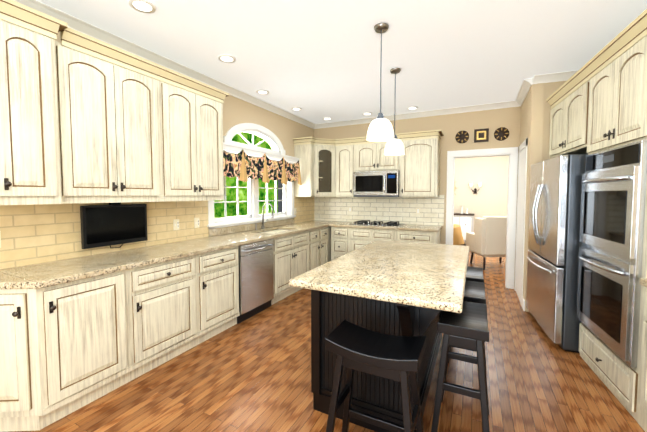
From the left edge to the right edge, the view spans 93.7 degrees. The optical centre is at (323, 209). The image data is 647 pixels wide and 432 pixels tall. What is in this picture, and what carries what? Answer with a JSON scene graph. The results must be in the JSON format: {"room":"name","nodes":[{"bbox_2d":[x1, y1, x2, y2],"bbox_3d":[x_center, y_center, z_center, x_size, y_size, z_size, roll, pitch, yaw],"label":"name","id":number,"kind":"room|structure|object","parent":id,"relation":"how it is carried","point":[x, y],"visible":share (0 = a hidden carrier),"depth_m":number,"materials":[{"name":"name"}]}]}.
{"room":"kitchen","nodes":[
{"label":"kitchen","id":0,"kind":"room"},
{"bbox_2d":[55,32,313,228],"bbox_3d":[-1.272,-0.176,4.080,0.150,2.800,4.840,1,3,27],"label":"wall","id":1,"kind":"structure","parent":0,"point":[284,130],"depth_m":4.59,"materials":[{"name":"beige paint"}]},
{"bbox_2d":[0,8,67,203],"bbox_3d":[-2.011,-0.610,1.961,0.403,1.092,0.330,1,3,27],"label":"upper cabinet","id":2,"kind":"object","parent":1,"relation":"attached to","point":[31,90],"depth_m":1.89,"materials":[{"name":"paint"}]},
{"bbox_2d":[60,36,163,199],"bbox_3d":[-1.789,-0.634,2.464,0.348,1.092,0.770,1,3,27],"label":"upper cabinet","id":3,"kind":"object","parent":1,"relation":"attached to","point":[84,118],"depth_m":2.35,"materials":[{"name":"paint"}]},
{"bbox_2d":[80,202,147,248],"bbox_3d":[-1.840,0.141,2.684,0.075,0.418,0.530,1,3,27],"label":"television","id":4,"kind":"object","parent":3,"relation":"hanging from","point":[110,224],"visible":0.94,"depth_m":2.63,"materials":[{"name":"black plastic"}]},
{"bbox_2d":[0,196,313,268],"bbox_3d":[-1.233,0.067,3.988,0.012,0.495,4.690,1,3,27],"label":"wall tile","id":5,"kind":"structure","parent":1,"relation":"attached to","point":[36,234],"depth_m":2.40,"materials":[{"name":"beige tile"}]},
{"bbox_2d":[173,219,178,229],"bbox_3d":[-1.584,0.164,3.268,0.010,0.115,0.070,1,3,27],"label":"electrical outlet plate","id":6,"kind":"object","parent":5,"relation":"attached to","point":[176,223],"depth_m":3.27,"materials":[{"name":"beige plastic"}]},
{"bbox_2d":[194,218,199,227],"bbox_3d":[-1.463,0.152,3.509,0.010,0.115,0.070,1,3,27],"label":"electrical outlet plate","id":7,"kind":"object","parent":5,"relation":"attached to","point":[196,220],"depth_m":3.50,"materials":[{"name":"beige plastic"}]},
{"bbox_2d":[164,76,223,199],"bbox_3d":[-1.444,-0.668,3.152,0.348,1.092,0.770,1,3,27],"label":"upper cabinet","id":8,"kind":"object","parent":1,"relation":"attached to","point":[193,117],"depth_m":3.03,"materials":[{"name":"paint"}]},
{"bbox_2d":[207,123,295,228],"bbox_3d":[-1.016,-0.528,4.523,0.195,1.441,1.970,1,3,27],"label":"window","id":9,"kind":"structure","parent":1,"relation":"in","point":[271,138],"depth_m":4.49,"materials":[{"name":"white wood"}]},
{"bbox_2d":[223,142,301,184],"bbox_3d":[-0.878,-0.619,4.449,0.145,0.470,1.990,1,3,27],"label":"window valance","id":10,"kind":"object","parent":9,"relation":"attached to","point":[242,165],"visible":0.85,"depth_m":4.32,"materials":[{"name":"multicoloured fabric"}]},
{"bbox_2d":[208,220,295,235],"bbox_3d":[-0.957,0.242,4.531,0.022,0.092,1.930,1,3,27],"label":"window sill","id":11,"kind":"structure","parent":1,"relation":"attached to","point":[270,224],"depth_m":4.22,"materials":[{"name":"beige stone"}]},
{"bbox_2d":[14,0,577,128],"bbox_3d":[1.152,-1.505,3.383,4.750,0.078,12.118,1,3,27],"label":"crown molding","id":12,"kind":"structure","parent":1,"relation":"attached to","point":[84,27],"depth_m":3.53,"materials":[{"name":"white wood"}]},
{"bbox_2d":[296,140,335,195],"bbox_3d":[-0.049,-0.712,5.635,0.616,0.942,0.616,1,3,27],"label":"upper cabinet","id":13,"kind":"object","parent":1,"relation":"attached to","point":[317,161],"depth_m":5.36,"materials":[{"name":"paint"}]},
{"bbox_2d":[9,244,644,431],"bbox_3d":[0.731,1.267,3.849,6.900,0.060,12.200,1,3,27],"label":"floor","id":14,"kind":"structure","parent":0,"point":[252,374],"depth_m":2.23,"materials":[{"name":"brown wood"}]},
{"bbox_2d":[0,292,39,431],"bbox_3d":[-2.019,0.898,1.801,0.597,0.875,0.293,1,3,27],"label":"base cabinet","id":15,"kind":"object","parent":14,"relation":"on","point":[19,394],"depth_m":1.78,"materials":[{"name":"paint"}]},
{"bbox_2d":[32,268,135,429],"bbox_3d":[-1.826,0.881,2.158,0.622,0.875,0.520,1,3,27],"label":"base cabinet","id":16,"kind":"object","parent":14,"relation":"on","point":[86,337],"depth_m":1.98,"materials":[{"name":"paint"}]},
{"bbox_2d":[0,220,339,295],"bbox_3d":[-0.989,0.344,3.791,0.632,0.040,4.842,1,3,27],"label":"countertop","id":17,"kind":"structure","parent":16,"relation":"on","point":[27,278],"depth_m":2.38,"materials":[{"name":"beige stone"}]},
{"bbox_2d":[255,202,273,229],"bbox_3d":[-0.835,0.096,4.406,0.211,0.396,0.278,1,3,27],"label":"faucet","id":18,"kind":"object","parent":17,"relation":"on","point":[272,216],"depth_m":4.46,"materials":[{"name":"silver metal"}]},
{"bbox_2d":[132,252,203,377],"bbox_3d":[-1.570,0.856,2.667,0.622,0.875,0.620,1,3,27],"label":"base cabinet","id":19,"kind":"object","parent":14,"relation":"on","point":[165,293],"depth_m":2.51,"materials":[{"name":"paint"}]},
{"bbox_2d":[200,244,243,340],"bbox_3d":[-1.308,0.831,3.188,0.622,0.875,0.548,1,3,27],"label":"base cabinet","id":20,"kind":"object","parent":14,"relation":"on","point":[221,294],"depth_m":3.05,"materials":[{"name":"paint"}]},
{"bbox_2d":[240,236,275,319],"bbox_3d":[-1.044,0.806,3.716,0.622,0.875,0.633,1,3,27],"label":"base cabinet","id":21,"kind":"object","parent":14,"relation":"on","point":[258,258],"depth_m":3.57,"materials":[{"name":"metal"}]},
{"bbox_2d":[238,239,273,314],"bbox_3d":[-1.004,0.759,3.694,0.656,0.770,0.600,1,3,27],"label":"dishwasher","id":22,"kind":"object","parent":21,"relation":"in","point":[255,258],"depth_m":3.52,"materials":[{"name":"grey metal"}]},
{"bbox_2d":[272,228,311,301],"bbox_3d":[-0.693,0.772,4.413,0.622,0.875,0.929,1,3,27],"label":"base cabinet","id":23,"kind":"object","parent":14,"relation":"on","point":[294,250],"depth_m":4.23,"materials":[{"name":"paint"}]},
{"bbox_2d":[312,228,319,268],"bbox_3d":[-0.409,0.745,4.979,0.622,0.875,0.340,1,3,27],"label":"base cabinet","id":24,"kind":"object","parent":14,"relation":"on","point":[315,231],"depth_m":4.86,"materials":[{"name":"paint"}]},
{"bbox_2d":[320,228,327,265],"bbox_3d":[-0.256,0.730,5.283,0.622,0.875,0.340,1,3,27],"label":"base cabinet","id":25,"kind":"object","parent":14,"relation":"on","point":[323,231],"depth_m":5.12,"materials":[{"name":"paint"}]},
{"bbox_2d":[328,228,347,261],"bbox_3d":[0.415,0.721,5.470,0.340,0.875,0.618,1,3,27],"label":"base cabinet","id":26,"kind":"object","parent":14,"relation":"on","point":[337,237],"depth_m":5.21,"materials":[{"name":"paint"}]},
{"bbox_2d":[348,228,395,252],"bbox_3d":[0.915,0.733,5.219,0.780,0.875,0.618,1,3,27],"label":"base cabinet","id":27,"kind":"object","parent":14,"relation":"on","point":[357,237],"depth_m":4.97,"materials":[{"name":"paint"}]},
{"bbox_2d":[328,220,441,231],"bbox_3d":[1.033,0.279,5.130,1.771,0.040,0.632,1,3,27],"label":"countertop","id":28,"kind":"structure","parent":27,"relation":"on","point":[343,224],"depth_m":4.89,"materials":[{"name":"beige stone"}]},
{"bbox_2d":[349,220,403,226],"bbox_3d":[0.914,0.231,5.192,0.840,0.051,0.490,1,3,27],"label":"cooktop","id":29,"kind":"object","parent":28,"relation":"in","point":[364,222],"depth_m":5.06,"materials":[{"name":"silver metal"}]},
{"bbox_2d":[325,320,425,431],"bbox_3d":[0.259,0.987,1.508,0.481,0.722,0.311,1,3,27],"label":"stool","id":30,"kind":"object","parent":14,"relation":"on","point":[352,346],"visible":1,"depth_m":1.47,"materials":[{"name":"black paint"}]},
{"bbox_2d":[289,240,469,431],"bbox_3d":[0.602,0.843,2.365,0.920,0.930,1.770,1,3,27],"label":"kitchen island","id":31,"kind":"object","parent":14,"relation":"on","point":[398,288],"visible":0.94,"depth_m":1.87,"materials":[{"name":"black"}]},
{"bbox_2d":[396,232,439,243],"bbox_3d":[1.534,0.748,4.909,0.605,0.875,0.618,1,3,27],"label":"base cabinet","id":32,"kind":"object","parent":14,"relation":"on","point":[420,237],"depth_m":4.61,"materials":[{"name":"paint"}]},
{"bbox_2d":[453,224,463,244],"bbox_3d":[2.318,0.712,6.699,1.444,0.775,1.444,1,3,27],"label":"chair","id":33,"kind":"object","parent":14,"relation":"on","point":[458,239],"visible":0.06,"depth_m":6.17,"materials":[{"name":"fabric"}]},
{"bbox_2d":[431,301,489,431],"bbox_3d":[0.831,0.972,1.813,0.311,0.722,0.481,1,3,27],"label":"stool","id":34,"kind":"object","parent":14,"relation":"on","point":[466,327],"visible":0.98,"depth_m":1.68,"materials":[{"name":"black paint"}]},
{"bbox_2d":[454,206,473,241],"bbox_3d":[3.743,0.453,8.704,1.040,1.100,0.455,1,3,27],"label":"sideboard","id":35,"kind":"object","parent":14,"relation":"on","point":[464,221],"visible":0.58,"depth_m":8.40,"materials":[{"name":"grey wood"}]},
{"bbox_2d":[444,280,488,404],"bbox_3d":[1.074,0.949,2.296,0.311,0.722,0.481,1,3,27],"label":"stool","id":36,"kind":"object","parent":14,"relation":"on","point":[474,292],"visible":0.25,"depth_m":2.25,"materials":[{"name":"black paint"}]},
{"bbox_2d":[466,266,485,356],"bbox_3d":[1.316,0.926,2.778,0.311,0.722,0.481,1,3,27],"label":"stool","id":37,"kind":"object","parent":14,"relation":"on","point":[475,274],"visible":0.19,"depth_m":2.78,"materials":[{"name":"black paint"}]},
{"bbox_2d":[466,216,506,269],"bbox_3d":[3.345,0.625,5.948,0.820,1.020,0.660,0,3,2],"label":"armchair","id":38,"kind":"object","parent":14,"relation":"on","point":[486,238],"visible":0.58,"depth_m":5.63,"materials":[{"name":"beige fabric"}]},
{"bbox_2d":[526,153,587,352],"bbox_3d":[2.594,0.384,3.056,0.834,1.780,0.960,1,3,21],"label":"refrigerator","id":39,"kind":"object","parent":14,"relation":"on","point":[555,183],"depth_m":2.76,"materials":[{"name":"grey metal"}]},
{"bbox_2d":[570,16,646,417],"bbox_3d":[2.369,0.097,2.132,0.653,2.442,0.860,1,3,21],"label":"tall cabinet","id":40,"kind":"object","parent":14,"relation":"on","point":[586,298],"depth_m":2.14,"materials":[{"name":"beige wood"}]},
{"bbox_2d":[576,140,646,367],"bbox_3d":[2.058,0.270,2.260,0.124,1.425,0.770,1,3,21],"label":"double oven","id":41,"kind":"object","parent":40,"relation":"in","point":[613,216],"depth_m":2.08,"materials":[{"name":"silver metal"}]},
{"bbox_2d":[634,284,646,431],"bbox_3d":[2.095,0.916,1.413,0.618,0.875,0.750,1,3,21],"label":"base cabinet","id":42,"kind":"object","parent":14,"relation":"on","point":[640,361],"depth_m":1.85,"materials":[{"name":"beige paint"}]},
{"bbox_2d":[38,0,646,123],"bbox_3d":[0.731,-1.610,3.711,6.900,0.100,12.200,1,3,27],"label":"ceiling","id":43,"kind":"structure","parent":0,"point":[317,61],"depth_m":2.77,"materials":[{"name":"white paint"}]},
{"bbox_2d":[129,0,155,12],"bbox_3d":[-1.315,-1.480,2.202,0.168,0.011,0.168,-1,3,-18],"label":"recessed light","id":44,"kind":"object","parent":43,"relation":"in","point":[145,6],"depth_m":2.21,"materials":[{"name":"white"}]},
{"bbox_2d":[218,54,235,62],"bbox_3d":[-0.974,-1.522,3.059,0.168,0.011,0.168,1,3,18],"label":"recessed light","id":45,"kind":"object","parent":43,"relation":"in","point":[226,58],"depth_m":3.06,"materials":[{"name":"white"}]},
{"bbox_2d":[256,89,268,94],"bbox_3d":[-0.811,-1.569,4.050,0.168,0.011,0.168,1,3,18],"label":"recessed light","id":46,"kind":"object","parent":43,"relation":"in","point":[261,91],"depth_m":4.04,"materials":[{"name":"white"}]},
{"bbox_2d":[291,107,301,110],"bbox_3d":[-0.430,-1.608,4.854,0.168,0.011,0.168,0,3,0],"label":"recessed light","id":47,"kind":"object","parent":43,"relation":"in","point":[294,108],"depth_m":4.85,"materials":[{"name":"white"}]},
{"bbox_2d":[367,22,393,141],"bbox_3d":[0.475,-1.044,2.512,0.228,0.915,0.228,1,3,27],"label":"pendant light","id":48,"kind":"object","parent":43,"relation":"hanging from","point":[380,128],"visible":1,"depth_m":2.46,"materials":[{"name":"white glass"}]},
{"bbox_2d":[384,67,404,155],"bbox_3d":[0.793,-1.080,3.369,0.228,0.925,0.228,1,3,27],"label":"pendant light","id":49,"kind":"object","parent":43,"relation":"hanging from","point":[395,146],"visible":0.92,"depth_m":3.32,"materials":[{"name":"white glass"}]},
{"bbox_2d":[407,106,417,109],"bbox_3d":[1.412,-1.606,4.802,0.168,0.011,0.168,0,3,0],"label":"recessed light","id":50,"kind":"object","parent":43,"relation":"in","point":[412,107],"depth_m":4.80,"materials":[{"name":"white"}]},
{"bbox_2d":[314,106,520,286],"bbox_3d":[1.379,-0.238,5.372,3.730,2.800,0.150,1,3,27],"label":"wall","id":51,"kind":"structure","parent":0,"point":[450,126],"depth_m":4.89,"materials":[{"name":"beige paint"}]},
{"bbox_2d":[336,140,355,195],"bbox_3d":[0.418,-0.707,5.524,0.425,0.942,0.395,1,3,27],"label":"upper cabinet","id":52,"kind":"object","parent":51,"relation":"attached to","point":[346,150],"depth_m":5.37,"materials":[{"name":"paint"}]},
{"bbox_2d":[352,168,399,196],"bbox_3d":[0.944,-0.432,5.242,0.770,0.430,0.451,1,3,27],"label":"microwave","id":53,"kind":"object","parent":51,"relation":"attached to","point":[386,182],"depth_m":5.06,"materials":[{"name":"metal"}]},
{"bbox_2d":[356,136,399,171],"bbox_3d":[0.967,-0.910,5.265,0.780,0.512,0.348,1,3,27],"label":"upper cabinet","id":54,"kind":"object","parent":51,"relation":"attached to","point":[370,157],"depth_m":5.14,"materials":[{"name":"paint"}]},
{"bbox_2d":[314,195,443,225],"bbox_3d":[0.896,-0.013,5.535,2.430,0.505,0.012,1,3,27],"label":"wall tile","id":55,"kind":"structure","parent":51,"relation":"attached to","point":[393,209],"depth_m":5.44,"materials":[{"name":"beige tile"}]},
{"bbox_2d":[396,136,439,195],"bbox_3d":[1.571,-0.669,4.962,0.581,0.920,0.368,1,3,27],"label":"upper cabinet","id":56,"kind":"object","parent":51,"relation":"attached to","point":[419,166],"depth_m":4.79,"materials":[{"name":"paint"}]},
{"bbox_2d":[455,131,468,142],"bbox_3d":[2.201,-1.152,4.813,0.200,0.200,0.027,1,3,27],"label":"medallion","id":57,"kind":"object","parent":51,"relation":"attached to","point":[462,136],"depth_m":4.81,"materials":[{"name":"brown"}]},
{"bbox_2d":[446,147,516,288],"bbox_3d":[2.489,0.124,4.826,0.990,2.130,0.198,1,3,27],"label":"trim","id":58,"kind":"structure","parent":51,"relation":"attached to","point":[510,151],"depth_m":4.64,"materials":[{"name":"white wood"}]},
{"bbox_2d":[474,128,488,142],"bbox_3d":[2.441,-1.146,4.690,0.200,0.200,0.032,1,3,27],"label":"medallion","id":59,"kind":"object","parent":51,"relation":"attached to","point":[480,135],"depth_m":4.68,"materials":[{"name":"brown"}]},
{"bbox_2d":[494,127,508,140],"bbox_3d":[2.683,-1.140,4.571,0.200,0.200,0.027,1,3,27],"label":"medallion","id":60,"kind":"object","parent":51,"relation":"attached to","point":[500,134],"depth_m":4.56,"materials":[{"name":"brown"}]},
{"bbox_2d":[454,156,508,232],"bbox_3d":[4.103,-0.404,8.824,4.600,2.800,0.150,1,3,27],"label":"wall","id":61,"kind":"structure","parent":0,"point":[490,197],"depth_m":8.54,"materials":[{"name":"beige paint"}]},
{"bbox_2d":[469,183,481,193],"bbox_3d":[4.290,-0.589,8.563,0.320,0.306,0.127,1,3,27],"label":"sconce","id":62,"kind":"object","parent":61,"relation":"attached to","point":[475,189],"visible":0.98,"depth_m":8.57,"materials":[{"name":"brown glass"}]},
{"bbox_2d":[520,81,565,311],"bbox_3d":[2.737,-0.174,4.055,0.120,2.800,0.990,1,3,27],"label":"wall","id":63,"kind":"structure","parent":0,"point":[537,116],"depth_m":3.59,"materials":[{"name":"beige paint"}]},
{"bbox_2d":[464,242,524,310],"bbox_3d":[1.152,1.188,3.513,4.750,0.130,12.118,1,3,27],"label":"baseboard","id":64,"kind":"structure","parent":63,"relation":"attached to","point":[523,304],"depth_m":3.73,"materials":[{"name":"white"}]},
{"bbox_2d":[512,138,527,304],"bbox_3d":[2.702,0.155,4.173,0.035,2.130,0.780,1,3,27],"label":"trim","id":65,"kind":"structure","parent":63,"relation":"attached to","point":[517,165],"depth_m":4.19,"materials":[{"name":"white wood"}]},
{"bbox_2d":[549,80,581,155],"bbox_3d":[2.716,-0.862,2.938,0.618,0.602,0.980,1,3,21],"label":"upper cabinet","id":66,"kind":"object","parent":63,"relation":"attached to","point":[564,110],"depth_m":3.04,"materials":[{"name":"beige paint"}]},
{"label":"outside","id":67,"kind":"structure","parent":0,"visible":0},
{"bbox_2d":[214,132,277,217],"bbox_3d":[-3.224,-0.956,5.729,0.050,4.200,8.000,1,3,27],"label":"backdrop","id":68,"kind":"structure","parent":67,"point":[231,206],"depth_m":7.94,"materials":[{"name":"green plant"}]}
]}

